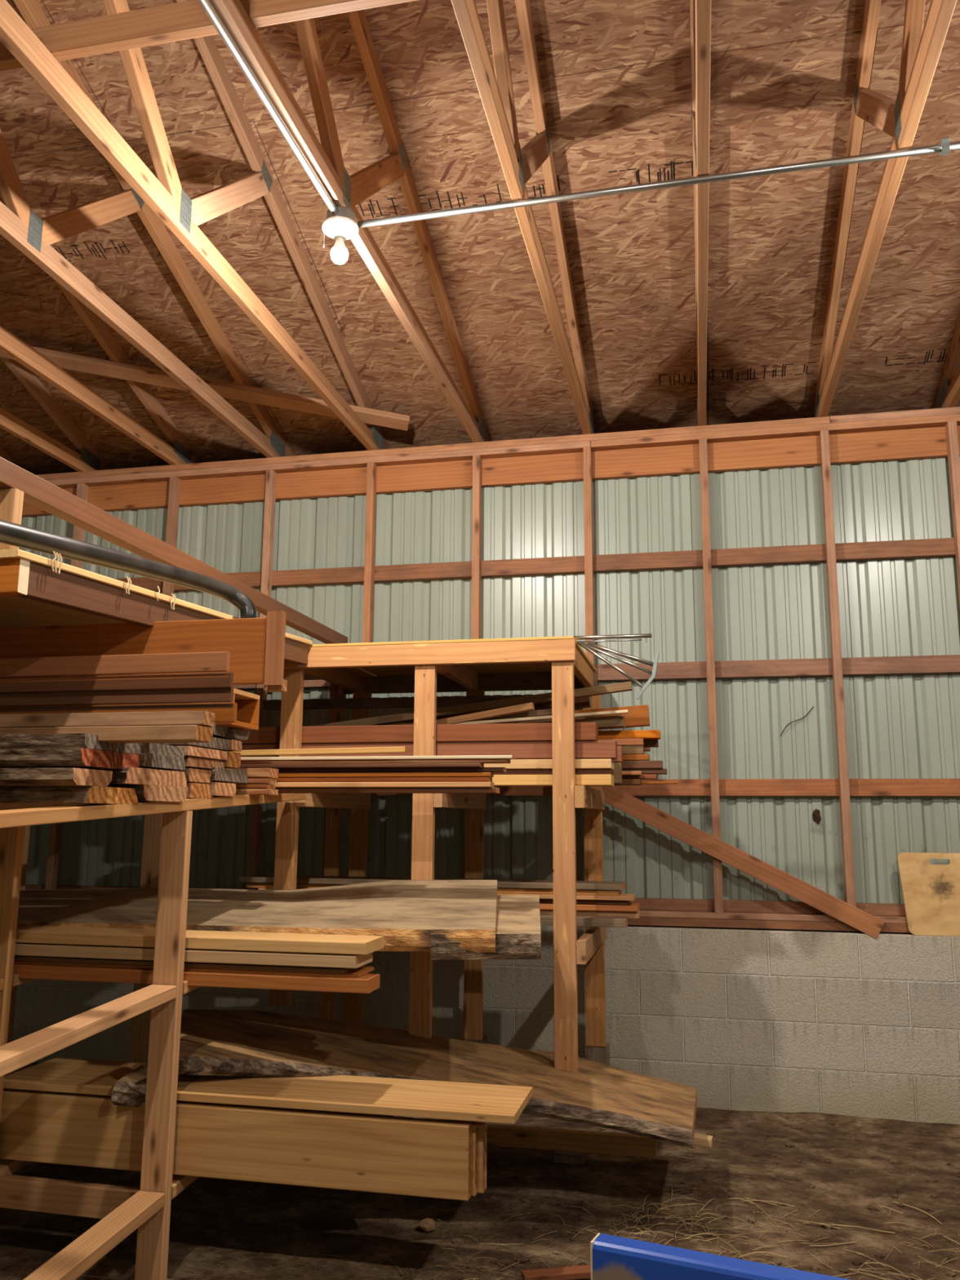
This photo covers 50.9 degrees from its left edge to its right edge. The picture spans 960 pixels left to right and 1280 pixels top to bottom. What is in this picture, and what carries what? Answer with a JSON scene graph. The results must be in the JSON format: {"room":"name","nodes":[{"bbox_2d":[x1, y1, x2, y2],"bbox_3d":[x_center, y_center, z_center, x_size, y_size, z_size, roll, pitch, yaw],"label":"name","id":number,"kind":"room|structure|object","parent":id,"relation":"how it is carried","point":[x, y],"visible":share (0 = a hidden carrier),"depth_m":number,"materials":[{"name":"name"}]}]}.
{"room":"lumber storage shed","nodes":[
{"label":"lumber storage shed","id":0,"kind":"room"},
{"bbox_2d":[0,0,959,475],"bbox_3d":[-0.797,-2.355,2.405,11.995,1.377,8.155,-2,-10,12],"label":"ceiling","id":1,"kind":"structure","parent":0,"point":[615,75],"depth_m":4.55,"materials":[{"name":"brown"}]},
{"bbox_2d":[0,356,112,471],"bbox_3d":[-3.122,-2.268,2.900,0.044,1.371,7.708,-2,-10,12],"label":"roof truss","id":2,"kind":"object","parent":1,"relation":"attached to","point":[86,457],"visible":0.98,"depth_m":5.78,"materials":[{"name":"brown wood"}]},
{"bbox_2d":[0,191,200,465],"bbox_3d":[-2.526,-2.287,2.772,0.044,1.371,7.708,-2,-10,12],"label":"roof truss","id":3,"kind":"object","parent":1,"relation":"attached to","point":[177,451],"visible":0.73,"depth_m":5.26,"materials":[{"name":"brown wood"}]},
{"bbox_2d":[0,346,409,431],"bbox_3d":[-1.558,-1.386,5.455,2.359,0.346,0.094,2,-10,-9],"label":"brace","id":4,"kind":"object","parent":3,"relation":"attached to","point":[63,360],"visible":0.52,"depth_m":5.46,"materials":[{"name":"brown wood"}]},
{"bbox_2d":[0,0,293,457],"bbox_3d":[-1.930,-2.306,2.645,0.044,1.371,7.708,-2,-10,12],"label":"roof truss","id":5,"kind":"object","parent":1,"relation":"attached to","point":[33,235],"visible":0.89,"depth_m":4.29,"materials":[{"name":"brown wood"}]},
{"bbox_2d":[0,0,390,450],"bbox_3d":[-1.335,-2.325,2.518,0.044,1.371,7.708,-2,-10,12],"label":"roof truss","id":6,"kind":"object","parent":1,"relation":"attached to","point":[165,196],"visible":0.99,"depth_m":3.78,"materials":[{"name":"brown wood"}]},
{"bbox_2d":[0,0,417,71],"bbox_3d":[-1.112,-1.716,2.869,3.088,0.090,0.038,-2,-10,12],"label":"brace","id":7,"kind":"object","parent":6,"relation":"on","point":[187,20],"visible":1,"depth_m":2.81,"materials":[{"name":"brown wood"}]},
{"bbox_2d":[208,0,490,442],"bbox_3d":[-0.739,-2.344,2.390,0.044,1.371,7.708,-2,-10,12],"label":"roof truss","id":8,"kind":"object","parent":1,"relation":"attached to","point":[326,159],"visible":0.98,"depth_m":3.76,"materials":[{"name":"brown wood"}]},
{"bbox_2d":[197,0,338,214],"bbox_3d":[-0.748,-1.651,2.321,0.024,0.024,2.300,-2,-10,13],"label":"conduit","id":9,"kind":"object","parent":8,"relation":"attached to","point":[206,5],"visible":1,"depth_m":2.88,"materials":[{"name":"metal"}]},
{"bbox_2d":[321,205,358,264],"bbox_3d":[-0.480,-1.377,3.457,0.126,0.183,0.126,-2,-10,12],"label":"ceiling lamp","id":10,"kind":"object","parent":8,"relation":"attached to","point":[342,226],"visible":1,"depth_m":3.43,"materials":[{"name":"white ceramic"}]},
{"bbox_2d":[450,0,595,434],"bbox_3d":[-0.143,-2.364,2.263,0.044,1.371,7.708,-2,-10,12],"label":"roof truss","id":11,"kind":"object","parent":1,"relation":"attached to","point":[518,165],"visible":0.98,"depth_m":3.64,"materials":[{"name":"brown wood"}]},
{"bbox_2d":[689,0,711,426],"bbox_3d":[0.453,-2.382,2.135,0.044,1.371,7.708,-2,-10,12],"label":"roof truss","id":12,"kind":"object","parent":1,"relation":"attached to","point":[700,10],"visible":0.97,"depth_m":3.43,"materials":[{"name":"brown wood"}]},
{"bbox_2d":[357,137,959,227],"bbox_3d":[0.713,-1.486,3.247,2.331,0.031,0.050,-2,-10,12],"label":"conduit","id":13,"kind":"object","parent":12,"relation":"attached to","point":[945,146],"visible":0.99,"depth_m":3.26,"materials":[{"name":"metal"}]},
{"bbox_2d":[813,0,956,417],"bbox_3d":[1.049,-2.402,2.008,0.044,1.371,7.708,-2,-10,12],"label":"roof truss","id":14,"kind":"object","parent":1,"relation":"attached to","point":[900,117],"visible":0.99,"depth_m":3.57,"materials":[{"name":"brown wood"}]},
{"bbox_2d":[932,311,959,408],"bbox_3d":[1.645,-2.421,1.881,0.044,1.371,7.708,-2,-10,12],"label":"roof truss","id":15,"kind":"object","parent":1,"relation":"attached to","point":[948,395],"visible":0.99,"depth_m":4.98,"materials":[{"name":"brown wood"}]},
{"bbox_2d":[0,1062,959,1279],"bbox_3d":[-0.831,1.714,1.635,11.400,0.202,6.970,-2,-10,12],"label":"floor","id":16,"kind":"structure","parent":0,"point":[211,1226],"depth_m":3.58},
{"bbox_2d":[0,488,312,1279],"bbox_3d":[-1.885,0.923,3.401,1.912,2.406,2.227,-2,-10,12],"label":"rack","id":17,"kind":"object","parent":16,"relation":"on","point":[36,590],"visible":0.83,"depth_m":3.16,"materials":[{"name":"brown wood"}]},
{"bbox_2d":[0,786,137,804],"bbox_3d":[-1.633,0.463,3.004,1.200,0.046,0.263,-2,-10,12],"label":"board","id":18,"kind":"object","parent":17,"relation":"on","point":[8,794],"visible":0.97,"depth_m":2.80,"materials":[{"name":"brown wood"}]},
{"bbox_2d":[0,767,112,786],"bbox_3d":[-1.655,0.399,2.907,1.200,0.045,0.190,-2,-10,12],"label":"board","id":19,"kind":"object","parent":18,"relation":"on","point":[65,776],"visible":0.92,"depth_m":2.73,"materials":[{"name":"brown wood"}]},
{"bbox_2d":[0,747,141,768],"bbox_3d":[-1.636,0.361,3.004,1.200,0.046,0.312,-2,-10,12],"label":"board","id":20,"kind":"object","parent":19,"relation":"on","point":[75,757],"visible":0.86,"depth_m":2.78,"materials":[{"name":"brown wood"}]},
{"bbox_2d":[0,733,185,757],"bbox_3d":[-1.607,0.341,3.142,1.200,0.040,0.565,-2,-10,12],"label":"board","id":21,"kind":"object","parent":20,"relation":"on","point":[83,740],"visible":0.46,"depth_m":2.80,"materials":[{"name":"brown wood"}]},
{"bbox_2d":[0,724,213,743],"bbox_3d":[-1.353,0.280,2.927,1.200,0.040,0.100,-2,-10,12],"label":"squared timber","id":22,"kind":"object","parent":21,"relation":"on","point":[179,733],"visible":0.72,"depth_m":2.80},
{"bbox_2d":[0,710,214,728],"bbox_3d":[-1.345,0.239,2.948,1.200,0.038,0.070,-2,-10,12],"label":"wooden board","id":23,"kind":"object","parent":22,"relation":"on","point":[204,718],"visible":0.88,"depth_m":2.85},
{"bbox_2d":[0,688,237,722],"bbox_3d":[-1.339,0.207,3.024,1.304,0.097,0.048,-2,-10,12],"label":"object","id":24,"kind":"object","parent":21,"relation":"on","point":[43,702],"depth_m":2.94,"materials":[{"name":"wood"}]},
{"bbox_2d":[0,651,233,693],"bbox_3d":[-1.344,0.106,3.002,1.304,0.100,0.048,-2,-10,12],"label":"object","id":25,"kind":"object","parent":24,"relation":"on","point":[196,663],"depth_m":2.92,"materials":[{"name":"wood"}]},
{"bbox_2d":[92,766,186,786],"bbox_3d":[-1.573,0.440,3.213,1.200,0.048,0.364,-2,-10,12],"label":"board","id":26,"kind":"object","parent":18,"relation":"on","point":[127,775],"visible":0.23,"depth_m":3.03,"materials":[{"name":"brown wood"}]},
{"bbox_2d":[0,519,256,618],"bbox_3d":[-1.100,-0.231,2.912,0.117,0.203,1.710,-3,-11,16],"label":"pipe","id":27,"kind":"object","parent":17,"relation":"on","point":[11,533],"visible":0.84,"depth_m":2.98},
{"bbox_2d":[0,610,287,692],"bbox_3d":[-1.351,0.059,3.221,1.558,0.238,0.073,-2,-10,12],"label":"board","id":28,"kind":"object","parent":17,"relation":"on","point":[255,646],"visible":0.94,"depth_m":3.12,"materials":[{"name":"brown wood"}]},
{"bbox_2d":[106,784,187,801],"bbox_3d":[-1.562,0.496,3.256,1.200,0.047,0.274,-2,-10,12],"label":"board","id":29,"kind":"object","parent":17,"relation":"on","point":[144,792],"visible":0.18,"depth_m":3.08,"materials":[{"name":"brown wood"}]},
{"bbox_2d":[0,457,347,644],"bbox_3d":[-1.152,-0.330,3.408,0.050,0.068,4.040,-2,-10,12],"label":"wooden beam","id":30,"kind":"structure","parent":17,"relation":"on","point":[38,492],"depth_m":3.29,"materials":[{"name":"wood"}]},
{"bbox_2d":[13,963,379,993],"bbox_3d":[-0.995,1.108,3.329,1.350,0.042,0.120,-2,-10,12],"label":"board","id":31,"kind":"object","parent":17,"relation":"on","point":[366,983],"visible":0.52,"depth_m":3.24,"materials":[{"name":"brown wood"}]},
{"bbox_2d":[13,960,373,977],"bbox_3d":[-1.002,1.090,3.385,1.300,0.010,0.160,-2,-10,12],"label":"board","id":32,"kind":"object","parent":31,"relation":"on","point":[361,971],"visible":0.41,"depth_m":3.28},
{"bbox_2d":[13,955,359,973],"bbox_3d":[-1.045,1.078,3.387,1.300,0.013,0.160,-2,-10,12],"label":"board","id":33,"kind":"object","parent":32,"relation":"on","point":[82,960],"visible":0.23,"depth_m":3.28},
{"bbox_2d":[14,942,373,968],"bbox_3d":[-1.006,1.043,3.369,1.300,0.037,0.170,-2,-10,12],"label":"board","id":34,"kind":"object","parent":33,"relation":"on","point":[191,955],"visible":0.5,"depth_m":3.26,"materials":[{"name":"brown wood"}]},
{"bbox_2d":[15,924,383,955],"bbox_3d":[-0.973,1.003,3.379,1.300,0.037,0.190,-2,-10,12],"label":"board","id":35,"kind":"object","parent":34,"relation":"on","point":[86,935],"visible":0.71,"depth_m":3.31,"materials":[{"name":"brown wood"}]},
{"bbox_2d":[186,782,213,799],"bbox_3d":[-1.521,0.527,3.517,1.200,0.049,0.165,-2,-10,12],"label":"board","id":36,"kind":"object","parent":17,"relation":"on","point":[195,790],"visible":0.08,"depth_m":3.37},
{"bbox_2d":[170,768,212,782],"bbox_3d":[-1.523,0.475,3.514,1.200,0.043,0.168,-2,-10,12],"label":"board","id":37,"kind":"object","parent":36,"relation":"on","point":[192,775],"visible":0.1,"depth_m":3.36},
{"bbox_2d":[183,756,226,768],"bbox_3d":[-1.515,0.440,3.559,1.200,0.031,0.279,-2,-10,12],"label":"board","id":38,"kind":"object","parent":37,"relation":"on","point":[190,762],"visible":0.08,"depth_m":3.41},
{"bbox_2d":[177,746,228,759],"bbox_3d":[-1.504,0.403,3.541,1.200,0.030,0.290,-2,-10,12],"label":"board","id":39,"kind":"object","parent":38,"relation":"on","point":[189,751],"visible":0.12,"depth_m":3.39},
{"bbox_2d":[155,737,227,750],"bbox_3d":[-1.510,0.370,3.592,1.200,0.037,0.297,-2,-10,12],"label":"board","id":40,"kind":"object","parent":39,"relation":"on","point":[217,744],"visible":0.11,"depth_m":3.47,"materials":[{"name":"brown wood"}]},
{"bbox_2d":[206,722,228,736],"bbox_3d":[-1.449,0.329,3.644,1.100,0.045,0.133,-2,-10,12],"label":"board","id":41,"kind":"object","parent":40,"relation":"on","point":[218,731],"visible":0.03,"depth_m":3.53,"materials":[{"name":"brown wood"}]},
{"bbox_2d":[10,688,259,729],"bbox_3d":[-1.305,0.263,3.704,0.960,0.126,0.221,-2,-10,12],"label":"beam","id":42,"kind":"structure","parent":41,"relation":"on","point":[248,704],"depth_m":3.69,"materials":[{"name":"brown wood"}]},
{"bbox_2d":[0,1088,471,1200],"bbox_3d":[-0.823,1.573,3.164,1.620,0.207,0.036,-2,-10,12],"label":"board","id":43,"kind":"object","parent":17,"relation":"on","point":[411,1157],"visible":1,"depth_m":3.12,"materials":[{"name":"wood"}]},
{"bbox_2d":[3,1057,533,1124],"bbox_3d":[-0.718,1.471,3.315,1.750,0.024,0.336,-2,-10,12],"label":"flat board","id":44,"kind":"object","parent":43,"relation":"on","point":[451,1100],"visible":0.91,"depth_m":3.23,"materials":[{"name":"brown wood"}]},
{"bbox_2d":[111,1061,430,1119],"bbox_3d":[-0.748,1.589,3.604,1.029,0.224,0.657,3,-10,-15],"label":"live edge slab","id":45,"kind":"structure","parent":17,"relation":"on","point":[130,1091],"depth_m":3.22,"materials":[{"name":"brown wood"}]},
{"bbox_2d":[262,635,609,1072],"bbox_3d":[-1.327,1.103,4.863,3.780,2.240,1.000,-2,-10,12],"label":"rack","id":46,"kind":"object","parent":16,"relation":"on","point":[559,664],"visible":0.62,"depth_m":4.34,"materials":[{"name":"brown wood"}]},
{"bbox_2d":[17,880,497,952],"bbox_3d":[-1.139,1.035,3.899,2.548,0.209,0.777,-2,-10,12],"label":"live edge slab","id":47,"kind":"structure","parent":46,"relation":"on","point":[406,913],"depth_m":3.74,"materials":[{"name":"wood"}]},
{"bbox_2d":[430,895,541,959],"bbox_3d":[0.033,1.053,3.741,0.419,0.172,0.695,1,-10,-2],"label":"live edge slab","id":48,"kind":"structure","parent":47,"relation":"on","point":[517,926],"depth_m":3.41,"materials":[{"name":"brown wood"}]},
{"bbox_2d":[270,787,499,793],"bbox_3d":[-0.520,0.574,3.845,1.200,0.020,0.070,-2,-10,12],"label":"trim board","id":49,"kind":"object","parent":46,"relation":"on","point":[281,790],"visible":0.66,"depth_m":3.78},
{"bbox_2d":[273,782,493,787],"bbox_3d":[-0.551,0.552,3.840,1.220,0.019,0.070,-2,-10,12],"label":"trim board","id":50,"kind":"object","parent":49,"relation":"on","point":[279,784],"visible":0.66,"depth_m":3.77,"materials":[{"name":"brown wood"}]},
{"bbox_2d":[247,777,492,782],"bbox_3d":[-0.572,0.536,3.860,1.250,0.017,0.070,-2,-10,12],"label":"trim board","id":51,"kind":"object","parent":50,"relation":"on","point":[286,779],"visible":0.58,"depth_m":3.78,"materials":[{"name":"red wood"}]},
{"bbox_2d":[278,772,493,777],"bbox_3d":[-0.567,0.519,3.860,1.250,0.016,0.070,-2,-10,12],"label":"trim board","id":52,"kind":"object","parent":51,"relation":"on","point":[412,774],"visible":0.6,"depth_m":3.77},
{"bbox_2d":[274,767,506,773],"bbox_3d":[-0.494,0.501,3.873,1.200,0.017,0.060,-2,-10,12],"label":"trim board","id":53,"kind":"object","parent":52,"relation":"on","point":[402,770],"visible":0.66,"depth_m":3.81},
{"bbox_2d":[240,762,484,768],"bbox_3d":[-0.604,0.484,3.864,1.250,0.015,0.070,-2,-10,12],"label":"trim board","id":54,"kind":"object","parent":53,"relation":"on","point":[473,764],"visible":0.66,"depth_m":3.80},
{"bbox_2d":[240,759,510,764],"bbox_3d":[-0.529,0.468,3.861,1.300,0.014,0.070,-2,-10,12],"label":"trim board","id":55,"kind":"object","parent":54,"relation":"on","point":[393,761],"visible":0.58,"depth_m":3.79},
{"bbox_2d":[240,755,515,760],"bbox_3d":[-0.535,0.454,3.857,1.350,0.012,0.075,-2,-10,12],"label":"trim board","id":56,"kind":"object","parent":55,"relation":"on","point":[461,757],"visible":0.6,"depth_m":3.79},
{"bbox_2d":[229,746,408,755],"bbox_3d":[-0.719,0.438,3.939,0.900,0.022,0.050,-2,-10,12],"label":"trim board","id":57,"kind":"object","parent":56,"relation":"on","point":[369,749],"visible":0.66,"depth_m":3.89,"materials":[{"name":"brown wood"}]},
{"bbox_2d":[177,1008,697,1148],"bbox_3d":[-0.113,1.583,3.722,1.996,0.369,0.812,2,-10,-7],"label":"live edge slab","id":58,"kind":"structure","parent":46,"relation":"on","point":[213,1042],"depth_m":3.65,"materials":[{"name":"brown wood"}]},
{"bbox_2d":[491,768,613,786],"bbox_3d":[-0.381,0.598,4.366,1.900,0.068,0.140,-2,-10,12],"label":"board","id":59,"kind":"object","parent":46,"relation":"on","point":[498,780],"depth_m":4.16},
{"bbox_2d":[483,759,613,769],"bbox_3d":[-0.281,0.542,4.355,1.700,0.039,0.140,-2,-10,12],"label":"board","id":60,"kind":"object","parent":59,"relation":"on","point":[517,763],"visible":0.34,"depth_m":4.17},
{"bbox_2d":[240,740,617,759],"bbox_3d":[-0.363,0.486,4.378,1.900,0.072,0.110,-2,-10,12],"label":"board","id":61,"kind":"object","parent":60,"relation":"on","point":[584,749],"visible":0.47,"depth_m":4.24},
{"bbox_2d":[239,722,598,744],"bbox_3d":[-0.441,0.414,4.397,1.900,0.073,0.110,-2,-10,12],"label":"board","id":62,"kind":"object","parent":61,"relation":"on","point":[583,731],"visible":0.5,"depth_m":4.30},
{"bbox_2d":[539,914,629,927],"bbox_3d":[-0.205,1.218,4.450,1.700,0.033,0.220,-2,-10,12],"label":"board","id":63,"kind":"object","parent":46,"relation":"on","point":[545,920],"visible":0.26,"depth_m":4.20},
{"bbox_2d":[539,909,639,918],"bbox_3d":[-0.001,1.197,4.462,1.400,0.026,0.100,-2,-10,12],"label":"board","id":64,"kind":"object","parent":63,"relation":"on","point":[543,912],"visible":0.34,"depth_m":4.30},
{"bbox_2d":[539,902,639,911],"bbox_3d":[-0.149,1.176,4.508,1.700,0.024,0.160,-2,-10,12],"label":"board","id":65,"kind":"object","parent":64,"relation":"on","point":[633,907],"visible":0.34,"depth_m":4.29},
{"bbox_2d":[257,888,635,901],"bbox_3d":[-0.167,1.133,4.509,1.700,0.018,0.160,-2,-10,12],"label":"board","id":66,"kind":"object","parent":65,"relation":"on","point":[631,897],"visible":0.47,"depth_m":4.30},
{"bbox_2d":[246,882,621,896],"bbox_3d":[-0.226,1.117,4.536,1.700,0.022,0.160,-2,-10,12],"label":"board","id":67,"kind":"object","parent":66,"relation":"on","point":[251,885],"visible":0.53,"depth_m":4.37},
{"bbox_2d":[239,875,625,890],"bbox_3d":[-0.232,1.093,4.551,1.750,0.025,0.200,-2,-10,12],"label":"board","id":68,"kind":"object","parent":67,"relation":"on","point":[335,880],"visible":0.74,"depth_m":4.52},
{"bbox_2d":[561,631,659,699],"bbox_3d":[0.536,0.113,4.229,0.427,0.287,0.055,-2,-10,12],"label":"bracket","id":69,"kind":"object","parent":46,"relation":"attached to","point":[589,646],"visible":0.94,"depth_m":4.22,"materials":[{"name":"silver metal"}]},
{"bbox_2d":[613,771,641,785],"bbox_3d":[0.118,0.623,4.523,1.207,0.057,0.130,-2,-10,12],"label":"board","id":70,"kind":"object","parent":46,"relation":"on","point":[624,781],"depth_m":4.35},
{"bbox_2d":[622,773,657,779],"bbox_3d":[0.187,0.617,4.530,1.200,0.020,0.080,-2,-10,12],"label":"board","id":71,"kind":"object","parent":70,"relation":"on","point":[643,776],"visible":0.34,"depth_m":4.38,"materials":[{"name":"red wood"}]},
{"bbox_2d":[622,768,666,774],"bbox_3d":[0.231,0.594,4.534,1.200,0.021,0.090,-2,-10,12],"label":"board","id":72,"kind":"object","parent":71,"relation":"on","point":[658,771],"visible":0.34,"depth_m":4.38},
{"bbox_2d":[621,760,662,768],"bbox_3d":[0.214,0.567,4.543,1.200,0.034,0.110,-2,-10,12],"label":"board","id":73,"kind":"object","parent":72,"relation":"on","point":[654,764],"visible":0.29,"depth_m":4.38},
{"bbox_2d":[622,754,649,760],"bbox_3d":[0.158,0.537,4.561,1.200,0.025,0.110,-2,-10,12],"label":"board","id":74,"kind":"object","parent":73,"relation":"on","point":[625,757],"visible":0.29,"depth_m":4.40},
{"bbox_2d":[644,746,650,751],"bbox_3d":[0.172,0.506,4.620,1.200,0.018,0.050,-2,-10,12],"label":"board","id":75,"kind":"object","parent":74,"relation":"on","point":[646,748],"visible":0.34,"depth_m":4.47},
{"bbox_2d":[644,739,658,747],"bbox_3d":[0.207,0.476,4.613,1.200,0.037,0.060,-2,-10,12],"label":"board","id":76,"kind":"object","parent":75,"relation":"on","point":[647,743],"visible":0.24,"depth_m":4.46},
{"bbox_2d":[390,704,649,729],"bbox_3d":[0.122,0.397,4.651,1.305,0.169,0.060,-2,-10,12],"label":"trim","id":77,"kind":"structure","parent":76,"relation":"on","point":[637,715],"depth_m":4.51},
{"bbox_2d":[308,681,632,726],"bbox_3d":[-0.170,0.337,4.721,1.754,0.242,0.050,-2,-10,12],"label":"stick","id":78,"kind":"object","parent":77,"relation":"on","point":[622,686],"visible":0.66,"depth_m":4.66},
{"bbox_2d":[520,1264,591,1279],"bbox_3d":[0.286,1.951,3.107,0.316,0.020,0.050,3,-10,-11],"label":"scrap","id":79,"kind":"object","parent":16,"relation":"on","point":[580,1272],"visible":0.63,"depth_m":3.09,"materials":[{"name":"red wood"}]},
{"bbox_2d":[486,1124,656,1157],"bbox_3d":[0.119,2.046,4.158,1.200,0.073,0.040,-2,-10,12],"label":"plank","id":80,"kind":"object","parent":16,"relation":"on","point":[506,1135],"visible":0.5,"depth_m":4.09,"materials":[{"name":"brown wood"}]},
{"bbox_2d":[316,1186,959,1279],"bbox_3d":[0.746,1.975,3.143,2.628,0.078,1.425,-2,-10,12],"label":"straw","id":81,"kind":"object","parent":16,"relation":"on","point":[748,1200],"visible":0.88,"depth_m":3.42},
{"bbox_2d":[590,1232,850,1279],"bbox_3d":[0.842,1.525,1.907,1.305,0.510,0.058,-4,-11,25],"label":"box","id":82,"kind":"object","parent":16,"relation":"on","point":[612,1257],"visible":1,"depth_m":2.13,"materials":[{"name":"blue paint"}]},
{"bbox_2d":[12,924,959,1124],"bbox_3d":[-0.084,1.969,5.095,11.400,1.063,0.200,-2,-10,12],"label":"wall","id":83,"kind":"structure","parent":0,"point":[857,1024],"depth_m":4.75,"materials":[{"name":"concrete"}]},
{"bbox_2d":[602,786,884,938],"bbox_3d":[1.225,1.048,4.883,1.345,0.733,0.038,-2,-10,12],"label":"brace","id":84,"kind":"object","parent":83,"relation":"on","point":[831,905],"visible":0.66,"depth_m":4.85,"materials":[{"name":"brown wood"}]},
{"bbox_2d":[628,916,911,933],"bbox_3d":[-0.081,1.419,5.193,11.377,0.039,0.130,-2,-10,12],"label":"plate","id":85,"kind":"object","parent":83,"relation":"on","point":[642,921],"visible":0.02,"depth_m":4.83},
{"bbox_2d":[639,909,906,924],"bbox_3d":[-0.080,1.385,5.199,11.377,0.028,0.130,-2,-10,12],"label":"plate","id":86,"kind":"object","parent":85,"relation":"on","point":[651,913],"visible":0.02,"depth_m":4.84,"materials":[{"name":"brown wood"}]},
{"bbox_2d":[44,483,88,889],"bbox_3d":[-2.406,0.252,5.875,0.041,2.412,0.058,-2,-10,12],"label":"stud","id":87,"kind":"object","parent":86,"relation":"on","point":[55,829],"visible":0.34,"depth_m":5.70,"materials":[{"name":"brown wood"}]},
{"bbox_2d":[162,476,180,597],"bbox_3d":[-1.810,0.233,5.748,0.041,2.412,0.058,-2,-10,12],"label":"stud","id":88,"kind":"object","parent":86,"relation":"on","point":[174,482],"visible":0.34,"depth_m":5.90,"materials":[{"name":"brown wood"}]},
{"bbox_2d":[247,470,276,889],"bbox_3d":[-1.214,0.213,5.620,0.041,2.412,0.058,-2,-10,12],"label":"stud","id":89,"kind":"object","parent":86,"relation":"on","point":[271,475],"visible":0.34,"depth_m":5.69,"materials":[{"name":"brown wood"}]},
{"bbox_2d":[362,462,377,642],"bbox_3d":[-0.618,0.194,5.493,0.041,2.412,0.058,-2,-10,12],"label":"stud","id":90,"kind":"object","parent":86,"relation":"on","point":[371,471],"visible":0.34,"depth_m":5.59,"materials":[{"name":"brown wood"}]},
{"bbox_2d":[25,884,906,915],"bbox_3d":[-0.077,1.345,5.218,11.380,0.055,0.037,-2,-10,12],"label":"wooden rail","id":91,"kind":"object","parent":86,"relation":"on","point":[646,904],"depth_m":4.91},
{"bbox_2d":[471,454,481,639],"bbox_3d":[-0.022,0.175,5.366,0.041,2.412,0.058,-2,-10,12],"label":"stud","id":92,"kind":"object","parent":86,"relation":"on","point":[477,460],"visible":0.34,"depth_m":5.46,"materials":[{"name":"brown wood"}]},
{"bbox_2d":[582,447,595,666],"bbox_3d":[0.574,0.156,5.238,0.041,2.412,0.058,-2,-10,12],"label":"stud","id":93,"kind":"object","parent":86,"relation":"on","point":[587,451],"visible":0.34,"depth_m":5.33,"materials":[{"name":"brown wood"}]},
{"bbox_2d":[698,439,723,913],"bbox_3d":[1.169,0.137,5.111,0.041,2.412,0.058,-2,-10,12],"label":"stud","id":94,"kind":"object","parent":86,"relation":"on","point":[707,571],"visible":1,"depth_m":5.08,"materials":[{"name":"brown wood"}]},
{"bbox_2d":[818,430,856,906],"bbox_3d":[1.765,0.118,4.984,0.041,2.412,0.058,-2,-10,12],"label":"stud","id":95,"kind":"object","parent":86,"relation":"on","point":[830,550],"visible":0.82,"depth_m":4.95,"materials":[{"name":"brown wood"}]},
{"bbox_2d":[945,421,959,605],"bbox_3d":[2.361,0.099,4.856,0.041,2.412,0.058,-2,-10,12],"label":"stud","id":96,"kind":"object","parent":86,"relation":"on","point":[951,428],"visible":1,"depth_m":5.00,"materials":[{"name":"brown wood"}]},
{"bbox_2d":[897,852,959,936],"bbox_3d":[2.170,1.175,4.661,0.428,0.372,0.015,-2,-12,12],"label":"cutting board","id":97,"kind":"object","parent":83,"relation":"on","point":[931,892],"visible":1,"depth_m":4.67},
{"bbox_2d":[18,457,959,903],"bbox_3d":[-0.064,0.193,5.453,11.400,2.559,0.019,-2,-10,12],"label":"wall","id":98,"kind":"structure","parent":0,"point":[898,726],"depth_m":5.24,"materials":[{"name":"grey"}]},
{"bbox_2d":[45,440,591,488],"bbox_3d":[-2.513,-0.947,6.135,6.376,0.038,0.098,-2,-10,12],"label":"plate","id":99,"kind":"object","parent":98,"relation":"attached to","point":[573,446],"visible":0.88,"depth_m":5.74,"materials":[{"name":"brown wood"}]},
{"bbox_2d":[35,416,830,479],"bbox_3d":[-1.912,-1.004,6.013,7.606,0.038,0.098,-2,-10,12],"label":"plate","id":100,"kind":"object","parent":98,"relation":"attached to","point":[825,420],"visible":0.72,"depth_m":5.59,"materials":[{"name":"brown wood"}]},
{"bbox_2d":[22,425,959,516],"bbox_3d":[-0.064,-0.925,5.623,11.380,0.153,0.037,-2,-10,12],"label":"header board","id":101,"kind":"object","parent":98,"relation":"attached to","point":[923,442],"visible":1,"depth_m":5.52,"materials":[{"name":"brown wood"}]},
{"bbox_2d":[115,537,955,591],"bbox_3d":[-0.067,-0.385,5.527,11.380,0.086,0.037,-2,-10,12],"label":"wooden rail","id":102,"kind":"object","parent":98,"relation":"attached to","point":[940,547],"depth_m":5.35,"materials":[{"name":"wood"}]},
{"bbox_2d":[232,654,959,688],"bbox_3d":[-0.070,0.193,5.423,11.380,0.085,0.037,-2,-10,12],"label":"wooden rail","id":103,"kind":"object","parent":98,"relation":"attached to","point":[945,664],"depth_m":5.07,"materials":[{"name":"wood"}]},
{"bbox_2d":[370,778,959,795],"bbox_3d":[-0.074,0.780,5.319,11.380,0.083,0.037,-2,-10,12],"label":"wooden rail","id":104,"kind":"object","parent":98,"relation":"attached to","point":[684,787],"depth_m":4.97,"materials":[{"name":"wood"}]},
{"bbox_2d":[591,413,959,451],"bbox_3d":[3.049,-1.125,4.946,4.998,0.038,0.098,-2,-10,12],"label":"plate","id":105,"kind":"object","parent":98,"relation":"attached to","point":[931,421],"visible":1,"depth_m":5.23,"materials":[{"name":"brown wood"}]},
{"bbox_2d":[829,406,959,422],"bbox_3d":[3.650,-1.182,4.824,3.768,0.038,0.098,-2,-10,12],"label":"plate","id":106,"kind":"object","parent":105,"relation":"on","point":[946,411],"visible":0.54,"depth_m":5.11,"materials":[{"name":"brown wood"}]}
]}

